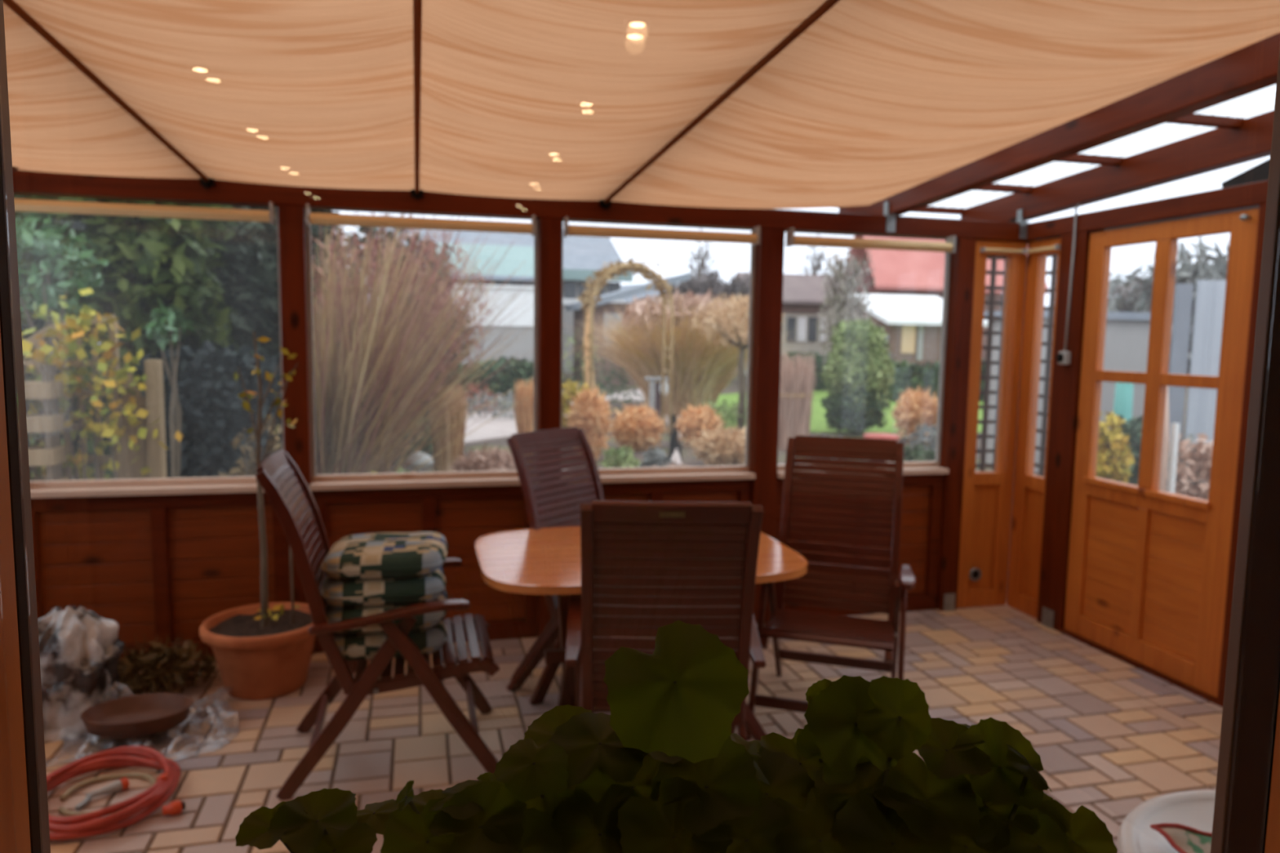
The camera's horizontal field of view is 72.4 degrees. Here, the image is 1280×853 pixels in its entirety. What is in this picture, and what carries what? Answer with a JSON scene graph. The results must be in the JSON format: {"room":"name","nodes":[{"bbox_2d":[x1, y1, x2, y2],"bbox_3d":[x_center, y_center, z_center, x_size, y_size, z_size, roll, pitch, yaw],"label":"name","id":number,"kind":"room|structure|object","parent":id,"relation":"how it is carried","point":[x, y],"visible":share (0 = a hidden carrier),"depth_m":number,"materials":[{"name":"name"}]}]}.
{"room":"sunroom","nodes":[
{"label":"sunroom","id":0,"kind":"room"},
{"bbox_2d":[31,474,943,665],"bbox_3d":[-0.780,0.690,4.444,5.185,0.805,0.050,-1,6,-14],"label":"wall","id":1,"kind":"structure","parent":0,"point":[162,565],"depth_m":4.16,"materials":[{"name":"wood"}]},
{"bbox_2d":[30,206,284,498],"bbox_3d":[-2.215,-0.354,3.977,1.115,1.322,0.170,-1,6,-14],"label":"window","id":2,"kind":"structure","parent":1,"relation":"in","point":[246,484],"depth_m":4.00,"materials":[{"name":"white wood"}]},
{"bbox_2d":[13,198,275,225],"bbox_3d":[-2.184,-0.956,3.815,1.103,0.092,0.085,-1,6,-14],"label":"rolled blind","id":3,"kind":"object","parent":2,"relation":"attached to","point":[20,205],"visible":0.96,"depth_m":3.79,"materials":[{"name":"beige fabric"}]},
{"bbox_2d":[278,204,315,654],"bbox_3d":[-1.625,0.036,4.159,0.110,2.137,0.110,-1,6,-14],"label":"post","id":4,"kind":"structure","parent":1,"relation":"attached to","point":[291,219],"depth_m":4.07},
{"bbox_2d":[305,208,539,491],"bbox_3d":[-1.041,-0.366,4.276,1.089,1.322,0.170,-1,6,-14],"label":"window","id":5,"kind":"structure","parent":1,"relation":"in","point":[500,477],"depth_m":4.28,"materials":[{"name":"white wood"}]},
{"bbox_2d":[305,203,536,235],"bbox_3d":[-1.014,-0.969,4.113,1.045,0.092,0.085,-1,6,-14],"label":"rolled blind","id":6,"kind":"object","parent":5,"relation":"attached to","point":[311,218],"visible":1,"depth_m":4.08,"materials":[{"name":"beige fabric"}]},
{"bbox_2d":[12,169,1033,242],"bbox_3d":[-0.512,-1.078,4.326,5.683,0.100,0.120,-1,6,-14],"label":"beam","id":7,"kind":"structure","parent":1,"relation":"attached to","point":[25,183],"depth_m":4.22,"materials":[{"name":"wood"}]},
{"bbox_2d":[537,217,561,636],"bbox_3d":[-0.465,0.024,4.454,0.106,2.137,0.110,-1,6,-14],"label":"trim","id":8,"kind":"structure","parent":1,"relation":"attached to","point":[549,229],"depth_m":4.35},
{"bbox_2d":[3,0,1279,208],"bbox_3d":[-0.544,-1.050,2.419,4.560,0.347,3.546,-1,6,-14],"label":"fabric canopy","id":9,"kind":"object","parent":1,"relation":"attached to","point":[713,104],"visible":0.97,"depth_m":2.47,"materials":[{"name":"beige fabric"}]},
{"bbox_2d":[560,220,755,484],"bbox_3d":[0.099,-0.378,4.566,1.051,1.322,0.170,-1,6,-14],"label":"window","id":10,"kind":"structure","parent":1,"relation":"in","point":[646,474],"depth_m":4.65,"materials":[{"name":"grey plastic"}]},
{"bbox_2d":[563,216,759,245],"bbox_3d":[0.119,-0.981,4.401,1.013,0.092,0.085,-1,6,-14],"label":"rolled blind","id":11,"kind":"object","parent":10,"relation":"attached to","point":[753,238],"visible":1,"depth_m":4.37,"materials":[{"name":"beige fabric"}]},
{"bbox_2d":[749,228,784,623],"bbox_3d":[0.669,0.012,4.742,0.133,2.137,0.110,-1,6,-14],"label":"trim","id":12,"kind":"structure","parent":1,"relation":"attached to","point":[770,253],"depth_m":4.67,"materials":[{"name":"wood"}]},
{"bbox_2d":[777,253,951,478],"bbox_3d":[1.241,-0.390,4.857,1.041,1.322,0.170,-1,6,-14],"label":"window","id":13,"kind":"structure","parent":1,"relation":"in","point":[910,468],"depth_m":4.99,"materials":[{"name":"grey plastic"}]},
{"bbox_2d":[786,227,955,253],"bbox_3d":[1.244,-0.992,4.687,0.969,0.092,0.085,-1,6,-14],"label":"rolled blind","id":14,"kind":"object","parent":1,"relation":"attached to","point":[948,246],"visible":1,"depth_m":4.65,"materials":[{"name":"fabric"}]},
{"bbox_2d":[937,237,976,611],"bbox_3d":[1.797,0.001,5.023,0.110,2.137,0.122,-1,6,-14],"label":"trim","id":15,"kind":"structure","parent":1,"relation":"attached to","point":[962,272],"depth_m":4.97,"materials":[{"name":"wood"}]},
{"bbox_2d":[956,239,1027,608],"bbox_3d":[2.019,0.003,5.081,0.348,2.127,0.060,-1,6,-14],"label":"window","id":16,"kind":"structure","parent":1,"relation":"in","point":[987,495],"depth_m":5.08,"materials":[{"name":"wood"}]},
{"bbox_2d":[44,604,1222,852],"bbox_3d":[-0.156,1.329,2.819,5.860,0.120,3.760,-1,6,-14],"label":"floor","id":17,"kind":"structure","parent":0,"point":[1110,736],"depth_m":3.51,"materials":[{"name":"tile"}]},
{"bbox_2d":[37,604,135,742],"bbox_3d":[-2.186,0.936,3.422,0.608,0.479,0.337,-1,6,-14],"label":"plastic sack","id":18,"kind":"object","parent":17,"relation":"on","point":[80,650],"visible":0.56,"depth_m":3.33,"materials":[{"name":"plastic"}]},
{"bbox_2d":[75,777,129,811],"bbox_3d":[-1.787,1.216,2.903,0.046,0.039,0.172,5,7,32],"label":"spray nozzle","id":19,"kind":"object","parent":17,"relation":"on","point":[122,784],"visible":1,"depth_m":2.92,"materials":[{"name":"grey plastic"}]},
{"bbox_2d":[57,773,156,817],"bbox_3d":[-1.771,1.224,2.914,0.288,0.024,0.278,-1,6,-14],"label":"hose","id":20,"kind":"object","parent":17,"relation":"on","point":[61,810],"visible":0.58,"depth_m":2.98,"materials":[{"name":"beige rubber"}]},
{"bbox_2d":[46,746,180,839],"bbox_3d":[-1.774,1.198,2.889,0.461,0.081,0.530,-1,6,-14],"label":"garden hose","id":21,"kind":"object","parent":17,"relation":"on","point":[84,825],"visible":0.75,"depth_m":2.85,"materials":[{"name":"red rubber"}]},
{"bbox_2d":[45,687,239,767],"bbox_3d":[-1.913,1.142,3.386,0.724,0.073,0.612,-1,6,-14],"label":"plastic sheet","id":22,"kind":"object","parent":17,"relation":"on","point":[222,708],"visible":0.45,"depth_m":3.32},
{"bbox_2d":[80,693,193,738],"bbox_3d":[-1.905,1.101,3.322,0.380,0.070,0.274,-1,6,-14],"label":"dish","id":23,"kind":"object","parent":22,"relation":"on","point":[144,714],"visible":1,"depth_m":3.34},
{"bbox_2d":[117,633,221,694],"bbox_3d":[-2.151,1.039,3.781,0.678,0.227,0.692,-1,6,-14],"label":"plant","id":24,"kind":"object","parent":17,"relation":"on","point":[163,666],"visible":0.83,"depth_m":3.76,"materials":[{"name":"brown plant"}]},
{"bbox_2d":[199,331,316,700],"bbox_3d":[-1.632,0.370,3.772,0.510,1.550,0.510,-1,6,-14],"label":"potted tree","id":25,"kind":"object","parent":17,"relation":"on","point":[263,651],"visible":0.94,"depth_m":3.72,"materials":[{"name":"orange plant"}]},
{"bbox_2d":[255,448,499,800],"bbox_3d":[-0.923,0.664,3.191,0.806,1.128,0.636,-1,6,-14],"label":"garden chair","id":26,"kind":"object","parent":17,"relation":"on","point":[295,508],"visible":0.79,"depth_m":2.98,"materials":[{"name":"brown wood"}]},
{"bbox_2d":[333,618,447,661],"bbox_3d":[-0.923,0.741,3.178,0.425,0.100,0.425,-1,6,-16],"label":"seat cushion","id":27,"kind":"object","parent":26,"relation":"on","point":[362,646],"visible":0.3,"depth_m":3.00,"materials":[{"name":"fabric"}]},
{"bbox_2d":[325,589,448,633],"bbox_3d":[-0.915,0.650,3.177,0.425,0.101,0.425,0,6,-11],"label":"seat cushion","id":28,"kind":"object","parent":27,"relation":"on","point":[334,614],"visible":0.31,"depth_m":3.00,"materials":[{"name":"fabric"}]},
{"bbox_2d":[321,565,446,607],"bbox_3d":[-0.923,0.556,3.171,0.425,0.102,0.425,-1,6,-15],"label":"seat cushion","id":29,"kind":"object","parent":28,"relation":"on","point":[427,588],"visible":0.61,"depth_m":2.99,"materials":[{"name":"fabric"}]},
{"bbox_2d":[320,531,448,580],"bbox_3d":[-0.915,0.464,3.169,0.425,0.108,0.425,0,6,-10],"label":"seat cushion","id":30,"kind":"object","parent":29,"relation":"on","point":[389,555],"visible":1,"depth_m":3.01,"materials":[{"name":"fabric"}]},
{"bbox_2d":[506,426,611,679],"bbox_3d":[-0.134,0.604,3.905,0.806,1.128,0.636,5,7,34],"label":"garden chair","id":31,"kind":"object","parent":17,"relation":"on","point":[521,444],"visible":0.38,"depth_m":3.99,"materials":[{"name":"wood"}]},
{"bbox_2d":[475,526,807,740],"bbox_3d":[-0.022,0.846,3.508,1.238,0.721,0.927,-1,6,-14],"label":"garden table","id":32,"kind":"object","parent":17,"relation":"on","point":[547,561],"visible":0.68,"depth_m":3.40,"materials":[{"name":"wood"}]},
{"bbox_2d":[564,500,765,740],"bbox_3d":[0.072,0.722,2.871,0.636,1.108,0.806,1,6,-1],"label":"garden chair","id":33,"kind":"object","parent":17,"relation":"on","point":[646,566],"visible":0.67,"depth_m":2.56,"materials":[{"name":"wood"}]},
{"bbox_2d":[746,435,915,740],"bbox_3d":[0.806,0.646,3.633,0.636,1.128,0.806,3,6,17],"label":"garden chair","id":34,"kind":"object","parent":17,"relation":"on","point":[848,631],"visible":0.8,"depth_m":3.82,"materials":[{"name":"wood"}]},
{"bbox_2d":[1036,231,1095,631],"bbox_3d":[2.312,0.039,4.722,0.117,2.137,0.185,-1,6,-14],"label":"trim","id":35,"kind":"structure","parent":17,"relation":"on","point":[1065,384],"depth_m":4.70,"materials":[{"name":"wood"}]},
{"bbox_2d":[1006,236,1061,618],"bbox_3d":[2.261,0.019,4.958,0.060,2.127,0.300,-1,6,-14],"label":"window","id":36,"kind":"structure","parent":35,"relation":"attached to","point":[1028,491],"depth_m":5.01,"materials":[{"name":"wood"}]},
{"bbox_2d":[1059,207,1259,704],"bbox_3d":[2.444,0.130,4.171,0.134,2.172,0.960,-1,6,-14],"label":"door","id":37,"kind":"structure","parent":35,"relation":"attached to","point":[1147,579],"depth_m":4.12,"materials":[{"name":"wood"}]},
{"bbox_2d":[1117,790,1215,852],"bbox_3d":[1.234,1.115,1.585,0.684,0.601,0.684,-1,6,-14],"label":"side table","id":38,"kind":"object","parent":17,"relation":"on","point":[1194,809],"visible":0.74,"depth_m":1.79,"materials":[{"name":"plastic"}]},
{"bbox_2d":[1150,822,1212,852],"bbox_3d":[1.165,0.800,1.582,0.358,0.030,0.233,2,6,6],"label":"cloth","id":39,"kind":"object","parent":38,"relation":"on","point":[1183,838],"visible":0.53,"depth_m":1.67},
{"bbox_2d":[1217,203,1266,706],"bbox_3d":[2.593,0.154,3.638,0.110,2.137,0.145,-1,6,-14],"label":"trim","id":40,"kind":"structure","parent":17,"relation":"on","point":[1262,208],"depth_m":3.67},
{"bbox_2d":[774,113,1270,219],"bbox_3d":[0.078,-1.245,2.918,6.535,0.427,4.360,-1,6,-14],"label":"ceiling","id":41,"kind":"structure","parent":0,"point":[1260,172],"depth_m":4.27,"materials":[{"name":"glass"}]},
{"bbox_2d":[838,32,1279,231],"bbox_3d":[1.751,-1.121,3.270,0.095,0.442,4.190,-1,6,-14],"label":"roof beam","id":42,"kind":"structure","parent":41,"relation":"attached to","point":[1252,68],"depth_m":3.21,"materials":[{"name":"wood"}]},
{"bbox_2d":[960,109,1274,238],"bbox_3d":[2.563,-1.142,3.476,0.096,0.468,4.190,-1,6,-14],"label":"roof beam","id":43,"kind":"structure","parent":41,"relation":"attached to","point":[1216,148],"depth_m":4.13,"materials":[{"name":"wood"}]},
{"bbox_2d":[1026,179,1268,240],"bbox_3d":[2.686,-0.919,3.227,0.120,0.093,3.605,-1,6,-14],"label":"trim","id":44,"kind":"structure","parent":0,"point":[1251,195],"depth_m":4.07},
{"bbox_3d":[0.606,0.072,0.865,6.800,3.000,0.155,-1,6,-14],"label":"wall","id":45,"kind":"structure","parent":0,"visible":0},
{"bbox_2d":[0,0,1279,852],"bbox_3d":[0.121,-0.083,0.738,1.320,1.440,0.149,-1,6,-14],"label":"door frame","id":46,"kind":"structure","parent":45,"relation":"in","point":[1246,816],"depth_m":0.93,"materials":[{"name":"black wood"}]},
{"bbox_3d":[0.172,0.671,0.567,1.440,0.035,0.352,-1,6,-14],"label":"trim","id":47,"kind":"structure","parent":45,"relation":"attached to","visible":0},
{"bbox_2d":[235,620,1117,852],"bbox_3d":[0.019,0.389,0.515,0.485,0.532,0.168,-1,6,-14],"label":"geranium","id":48,"kind":"object","parent":47,"relation":"on","point":[666,771],"visible":1,"depth_m":0.49,"materials":[{"name":"plant"}]},
{"label":"outside","id":49,"kind":"structure","parent":0,"visible":0},
{"bbox_2d":[71,368,1188,479],"bbox_3d":[0.413,-4.294,59.035,150.000,0.050,105.530,-1,6,-14],"label":"ground","id":50,"kind":"structure","parent":49,"point":[686,456],"depth_m":14.00,"materials":[{"name":"soil"}]},
{"bbox_2d":[23,364,67,480],"bbox_3d":[-3.656,0.352,5.328,0.240,1.450,0.200,-1,6,-14],"label":"planks","id":51,"kind":"object","parent":50,"relation":"on","point":[51,422],"visible":0.29,"depth_m":5.24,"materials":[{"name":"brown wood"}]},
{"bbox_2d":[15,213,109,358],"bbox_3d":[-4.413,-0.314,6.517,0.872,2.514,0.799,-1,6,-14],"label":"tree","id":52,"kind":"object","parent":50,"relation":"on","point":[49,230],"visible":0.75,"depth_m":6.42,"materials":[{"name":"green plant"}]},
{"bbox_2d":[22,314,167,479],"bbox_3d":[-3.532,0.164,5.651,0.830,1.767,0.100,-1,6,-14],"label":"wooden fence","id":53,"kind":"object","parent":50,"relation":"on","point":[151,455],"visible":0.31,"depth_m":5.66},
{"bbox_2d":[15,199,181,479],"bbox_3d":[-5.918,-2.206,8.305,3.304,5.872,3.246,2,6,12],"label":"conifer","id":54,"kind":"object","parent":50,"relation":"on","point":[90,448],"visible":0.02,"depth_m":7.68,"materials":[{"name":"green plant"}]},
{"bbox_2d":[22,288,182,479],"bbox_3d":[-3.491,0.100,5.500,1.055,1.924,0.438,-1,6,-14],"label":"shrub","id":55,"kind":"object","parent":50,"relation":"on","point":[109,427],"visible":0.72,"depth_m":5.47,"materials":[{"name":"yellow plant"}]},
{"bbox_2d":[13,195,255,479],"bbox_3d":[-4.871,-1.867,8.041,2.737,5.284,2.702,4,7,31],"label":"conifer","id":56,"kind":"object","parent":50,"relation":"on","point":[190,283],"visible":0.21,"depth_m":7.69,"materials":[{"name":"green plant"}]},
{"bbox_2d":[143,302,195,477],"bbox_3d":[-3.697,-0.029,6.931,0.375,1.886,0.372,-3,7,-34],"label":"tree","id":57,"kind":"object","parent":50,"relation":"on","point":[173,315],"visible":0.96,"depth_m":6.90,"materials":[{"name":"green plant"}]},
{"bbox_2d":[99,205,279,358],"bbox_3d":[-4.685,-1.616,9.562,2.582,4.483,2.545,3,6,18],"label":"tree","id":58,"kind":"object","parent":50,"relation":"on","point":[251,270],"visible":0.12,"depth_m":9.14,"materials":[{"name":"green plant"}]},
{"bbox_2d":[133,339,282,478],"bbox_3d":[-3.587,0.066,7.581,1.390,1.631,1.028,-1,6,-14],"label":"hedge","id":59,"kind":"object","parent":50,"relation":"on","point":[211,419],"visible":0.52,"depth_m":7.22,"materials":[{"name":"green plant"}]},
{"bbox_2d":[217,415,282,476],"bbox_3d":[-2.882,0.429,6.778,0.637,1.032,0.662,2,6,14],"label":"shrub","id":60,"kind":"object","parent":50,"relation":"on","point":[245,469],"visible":0.08,"depth_m":6.70,"materials":[{"name":"green plant"}]},
{"bbox_2d":[250,208,359,365],"bbox_3d":[-4.560,-1.626,11.110,2.682,4.192,2.722,-2,6,-23],"label":"conifer","id":61,"kind":"object","parent":50,"relation":"on","point":[315,228],"visible":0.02,"depth_m":10.93,"materials":[{"name":"green plant"}]},
{"bbox_2d":[313,213,475,446],"bbox_3d":[-3.570,-1.317,12.658,2.423,3.336,2.483,-5,8,-44],"label":"evergreen shrub","id":62,"kind":"object","parent":50,"relation":"on","point":[360,228],"visible":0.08,"depth_m":12.24,"materials":[{"name":"green plant"}]},
{"bbox_2d":[426,384,468,471],"bbox_3d":[-2.287,0.033,10.418,0.481,1.096,0.485,-4,7,-38],"label":"sheaf","id":63,"kind":"object","parent":50,"relation":"on","point":[450,454],"visible":0.58,"depth_m":10.29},
{"bbox_2d":[311,211,593,475],"bbox_3d":[-2.169,-0.750,8.660,3.137,3.014,4.197,2,6,9],"label":"ornamental grass","id":64,"kind":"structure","parent":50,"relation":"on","point":[370,381],"depth_m":8.15,"materials":[{"name":"plant"}]},
{"bbox_2d":[435,242,533,280],"bbox_3d":[-6.112,-4.557,34.011,4.293,5.336,4.500,-1,6,-14],"label":"roof","id":65,"kind":"object","parent":50,"relation":"on","point":[515,257],"visible":0.24,"depth_m":33.63,"materials":[{"name":"teal metal"}]},
{"bbox_2d":[444,441,530,471],"bbox_3d":[-1.649,0.450,9.598,1.091,0.594,1.064,-4,8,-40],"label":"shrub","id":66,"kind":"object","parent":50,"relation":"on","point":[496,460],"visible":0.39,"depth_m":9.42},
{"bbox_2d":[448,284,533,364],"bbox_3d":[-4.986,-3.107,30.042,4.036,3.290,3.200,-1,6,-14],"label":"building","id":67,"kind":"structure","parent":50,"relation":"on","point":[526,342],"depth_m":28.63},
{"bbox_2d":[448,355,533,395],"bbox_3d":[-4.437,-1.396,24.620,3.804,1.238,1.622,-1,6,-14],"label":"hedge","id":68,"kind":"object","parent":50,"relation":"on","point":[525,370],"visible":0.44,"depth_m":24.28,"materials":[{"name":"green plant"}]},
{"bbox_2d":[373,226,633,373],"bbox_3d":[-7.128,-6.388,43.570,11.434,7.015,10.200,-1,6,-14],"label":"house","id":69,"kind":"structure","parent":50,"relation":"on","point":[583,255],"depth_m":40.61,"materials":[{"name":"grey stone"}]},
{"bbox_2d":[512,378,533,469],"bbox_3d":[-1.300,0.009,10.450,0.447,1.167,0.445,1,6,-3],"label":"wooden post","id":70,"kind":"object","parent":50,"relation":"on","point":[524,419],"visible":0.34,"depth_m":10.30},
{"bbox_2d":[561,379,590,448],"bbox_3d":[-0.934,-0.171,12.815,0.661,1.064,0.712,-3,7,-33],"label":"shrub","id":71,"kind":"object","parent":50,"relation":"on","point":[566,398],"visible":0.23,"depth_m":12.69,"materials":[{"name":"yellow plant"}]},
{"bbox_2d":[562,384,617,460],"bbox_3d":[-0.676,-0.041,11.841,0.802,1.095,0.809,-2,6,-24],"label":"shrub","id":72,"kind":"object","parent":50,"relation":"on","point":[588,415],"visible":0.67,"depth_m":11.72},
{"bbox_2d":[600,445,639,468],"bbox_3d":[-0.244,0.424,9.971,0.463,0.441,0.550,-1,6,-14],"label":"shrub","id":73,"kind":"object","parent":50,"relation":"on","point":[618,455],"visible":0.47,"depth_m":9.86,"materials":[{"name":"green plant"}]},
{"bbox_2d":[575,257,674,435],"bbox_3d":[-0.243,-1.339,14.895,1.703,3.002,1.176,-1,6,-14],"label":"arch","id":74,"kind":"object","parent":50,"relation":"on","point":[588,301],"visible":0.99,"depth_m":14.76,"materials":[{"name":"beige plant"}]},
{"bbox_2d":[565,272,689,385],"bbox_3d":[-0.609,-3.643,32.660,3.587,3.961,4.800,-1,6,-14],"label":"house","id":75,"kind":"structure","parent":50,"relation":"on","point":[579,316],"depth_m":30.54,"materials":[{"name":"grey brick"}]},
{"bbox_2d":[606,401,671,450],"bbox_3d":[-0.027,0.003,13.059,1.130,0.815,1.130,4,7,32],"label":"shrub","id":76,"kind":"object","parent":50,"relation":"on","point":[640,433],"visible":0.96,"depth_m":12.89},
{"bbox_2d":[645,376,668,419],"bbox_3d":[0.306,-0.427,16.011,0.405,0.960,0.160,-1,6,-14],"label":"post","id":77,"kind":"object","parent":50,"relation":"on","point":[655,392],"visible":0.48,"depth_m":15.95,"materials":[{"name":"grey wood"}]},
{"bbox_2d":[567,286,805,415],"bbox_3d":[0.972,-1.656,19.197,5.230,2.780,5.403,5,7,36],"label":"fountain grass","id":78,"kind":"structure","parent":50,"relation":"on","point":[701,369],"depth_m":18.48,"materials":[{"name":"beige plant"}]},
{"bbox_2d":[671,402,727,446],"bbox_3d":[0.918,-0.015,13.539,0.944,0.767,0.982,6,8,42],"label":"bush","id":79,"kind":"object","parent":50,"relation":"on","point":[691,425],"visible":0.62,"depth_m":13.34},
{"bbox_2d":[666,268,748,337],"bbox_3d":[2.736,-4.256,35.521,4.028,4.721,4.016,3,6,21],"label":"bare tree","id":80,"kind":"object","parent":50,"relation":"on","point":[701,286],"visible":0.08,"depth_m":34.53,"materials":[{"name":"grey plant"}]},
{"bbox_2d":[681,422,779,466],"bbox_3d":[1.215,0.271,11.326,1.328,0.668,1.359,-5,8,-44],"label":"bush","id":81,"kind":"object","parent":50,"relation":"on","point":[722,446],"visible":0.73,"depth_m":11.10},
{"bbox_2d":[731,271,851,374],"bbox_3d":[7.475,-4.940,42.371,6.055,4.822,4.000,-1,6,-14],"label":"house","id":82,"kind":"structure","parent":50,"relation":"on","point":[802,294],"depth_m":40.89,"materials":[{"name":"brown tile"}]},
{"bbox_2d":[777,350,819,450],"bbox_3d":[2.347,-0.412,13.413,0.728,1.518,0.752,6,8,43],"label":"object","id":83,"kind":"object","parent":50,"relation":"on","point":[796,394],"visible":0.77,"depth_m":13.21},
{"bbox_2d":[782,349,834,390],"bbox_3d":[5.737,-1.851,29.239,2.851,1.482,1.555,-1,6,-14],"label":"hedge","id":84,"kind":"object","parent":50,"relation":"on","point":[819,360],"visible":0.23,"depth_m":28.81,"materials":[{"name":"green plant"}]},
{"bbox_2d":[819,318,896,434],"bbox_3d":[3.878,-0.898,15.626,1.363,2.085,1.241,2,6,10],"label":"shrub","id":85,"kind":"object","parent":50,"relation":"on","point":[855,405],"visible":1,"depth_m":15.33,"materials":[{"name":"green plant"}]},
{"bbox_2d":[884,385,937,442],"bbox_3d":[4.645,-0.195,14.669,1.125,1.055,1.104,4,7,31],"label":"bush","id":86,"kind":"object","parent":50,"relation":"on","point":[909,413],"visible":0.66,"depth_m":14.49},
{"bbox_2d":[848,293,987,377],"bbox_3d":[9.815,-3.103,31.543,3.975,3.432,3.400,-1,6,-14],"label":"house","id":87,"kind":"structure","parent":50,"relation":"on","point":[913,324],"depth_m":30.25,"materials":[{"name":"paint"}]},
{"bbox_2d":[906,422,937,453],"bbox_3d":[4.302,0.180,12.948,0.707,0.481,0.766,-5,8,-43],"label":"shrub","id":88,"kind":"object","parent":50,"relation":"on","point":[920,434],"visible":0.53,"depth_m":12.91,"materials":[{"name":"grey plant"}]},
{"bbox_2d":[884,357,985,402],"bbox_3d":[10.243,-1.329,25.223,7.436,1.434,1.615,-1,6,-14],"label":"hedge","id":89,"kind":"object","parent":50,"relation":"on","point":[912,375],"visible":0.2,"depth_m":24.15,"materials":[{"name":"green plant"}]},
{"bbox_2d":[840,235,1048,360],"bbox_3d":[13.211,-5.420,38.287,8.279,6.780,3.200,-1,6,-14],"label":"house","id":90,"kind":"structure","parent":50,"relation":"on","point":[896,272],"depth_m":36.64,"materials":[{"name":"tile"}]},
{"bbox_2d":[975,244,1027,580],"bbox_3d":[2.186,0.021,5.361,0.386,2.281,0.028,-1,6,-14],"label":"lattice panel","id":91,"kind":"object","parent":50,"relation":"on","point":[993,272],"visible":0.16,"depth_m":5.30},
{"bbox_2d":[1006,253,1057,599],"bbox_3d":[2.414,0.065,5.334,0.028,2.206,0.386,-1,6,-14],"label":"lattice panel","id":92,"kind":"object","parent":50,"relation":"on","point":[1051,308],"visible":0.06,"depth_m":5.23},
{"bbox_2d":[983,310,1151,471],"bbox_3d":[5.873,-0.505,11.978,2.100,2.100,1.100,-1,6,-14],"label":"building","id":93,"kind":"structure","parent":50,"relation":"on","point":[1127,333],"depth_m":11.61,"materials":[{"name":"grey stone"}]},
{"bbox_2d":[1095,410,1135,483],"bbox_3d":[4.381,0.376,8.254,0.499,1.057,0.505,2,6,8],"label":"bush","id":94,"kind":"object","parent":50,"relation":"on","point":[1113,457],"visible":0.4,"depth_m":8.10,"materials":[{"name":"yellow plant"}]},
{"bbox_2d":[1113,382,1133,479],"bbox_3d":[5.309,0.086,9.657,0.214,1.377,0.214,-1,6,-14],"label":"barrel","id":95,"kind":"object","parent":50,"relation":"on","point":[1123,395],"visible":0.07,"depth_m":9.54,"materials":[{"name":"teal plastic"}]},
{"bbox_2d":[1106,262,1150,311],"bbox_3d":[11.052,-1.940,19.831,2.633,3.534,2.760,3,6,23],"label":"bare tree","id":96,"kind":"object","parent":50,"relation":"on","point":[1113,304],"visible":0.06,"depth_m":19.32,"materials":[{"name":"grey plant"}]},
{"bbox_2d":[1117,414,1168,485],"bbox_3d":[4.994,0.354,8.848,0.702,1.003,0.685,5,7,34],"label":"shrub","id":97,"kind":"object","parent":50,"relation":"on","point":[1133,428],"visible":0.16,"depth_m":8.68,"materials":[{"name":"green plant"}]},
{"bbox_2d":[1111,263,1206,392],"bbox_3d":[9.826,-1.377,15.922,3.072,3.168,3.020,-1,6,-14],"label":"bare tree","id":98,"kind":"object","parent":50,"relation":"on","point":[1119,288],"visible":0.04,"depth_m":15.67,"materials":[{"name":"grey plant"}]},
{"bbox_2d":[1159,386,1179,493],"bbox_3d":[4.214,0.347,7.048,0.220,1.355,0.110,-1,6,-14],"label":"stake","id":99,"kind":"object","parent":50,"relation":"on","point":[1175,433],"visible":0.25,"depth_m":7.02,"materials":[{"name":"grey wood"}]},
{"bbox_2d":[1125,235,1229,373],"bbox_3d":[10.125,-1.567,14.995,3.435,3.740,3.594,2,6,8],"label":"bare tree","id":100,"kind":"object","parent":50,"relation":"on","point":[1215,271],"visible":0.21,"depth_m":14.61,"materials":[{"name":"grey plant"}]},
{"bbox_2d":[1165,432,1213,500],"bbox_3d":[4.992,0.504,7.856,0.658,0.902,0.636,-1,6,-14],"label":"dry shrub","id":101,"kind":"object","parent":50,"relation":"on","point":[1202,463],"visible":0.4,"depth_m":7.76,"materials":[{"name":"brown plant"}]},
{"bbox_2d":[1168,280,1226,483],"bbox_3d":[7.656,-0.403,9.768,3.550,2.400,0.103,1,6,-1],"label":"fence","id":102,"kind":"object","parent":50,"relation":"on","point":[1206,330],"visible":0.27,"depth_m":9.67,"materials":[{"name":"grey wood"}]},
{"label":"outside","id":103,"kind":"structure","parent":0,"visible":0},
{"bbox_2d":[715,390,983,433],"bbox_3d":[6.748,-0.758,25.031,9.209,0.050,20.810,4,7,27],"label":"lawn","id":104,"kind":"structure","parent":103,"point":[818,424],"depth_m":19.20,"materials":[{"name":"green plant"}]},
{"bbox_2d":[690,293,785,430],"bbox_3d":[1.769,-1.190,15.872,1.852,2.554,1.291,-1,6,-14],"label":"tree","id":105,"kind":"object","parent":104,"relation":"on","point":[724,319],"visible":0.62,"depth_m":15.73,"materials":[{"name":"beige plant"}]},
{"bbox_2d":[814,248,875,372],"bbox_3d":[6.343,-3.278,27.205,1.912,4.568,2.055,-1,6,-14],"label":"bare tree","id":106,"kind":"object","parent":104,"relation":"on","point":[842,311],"visible":0.7,"depth_m":26.92,"materials":[{"name":"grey plant"}]},
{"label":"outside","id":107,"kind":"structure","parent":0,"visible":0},
{"bbox_2d":[463,389,683,466],"bbox_3d":[-1.422,-0.358,19.766,4.699,0.050,16.724,1,6,1],"label":"path","id":108,"kind":"structure","parent":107,"point":[500,428],"depth_m":15.57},
{"bbox_2d":[465,390,516,418],"bbox_3d":[-2.870,-0.419,17.418,1.699,0.578,1.653,-1,6,-14],"label":"shrub","id":109,"kind":"object","parent":108,"relation":"on","point":[481,402],"visible":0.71,"depth_m":17.13,"materials":[{"name":"grey plant"}]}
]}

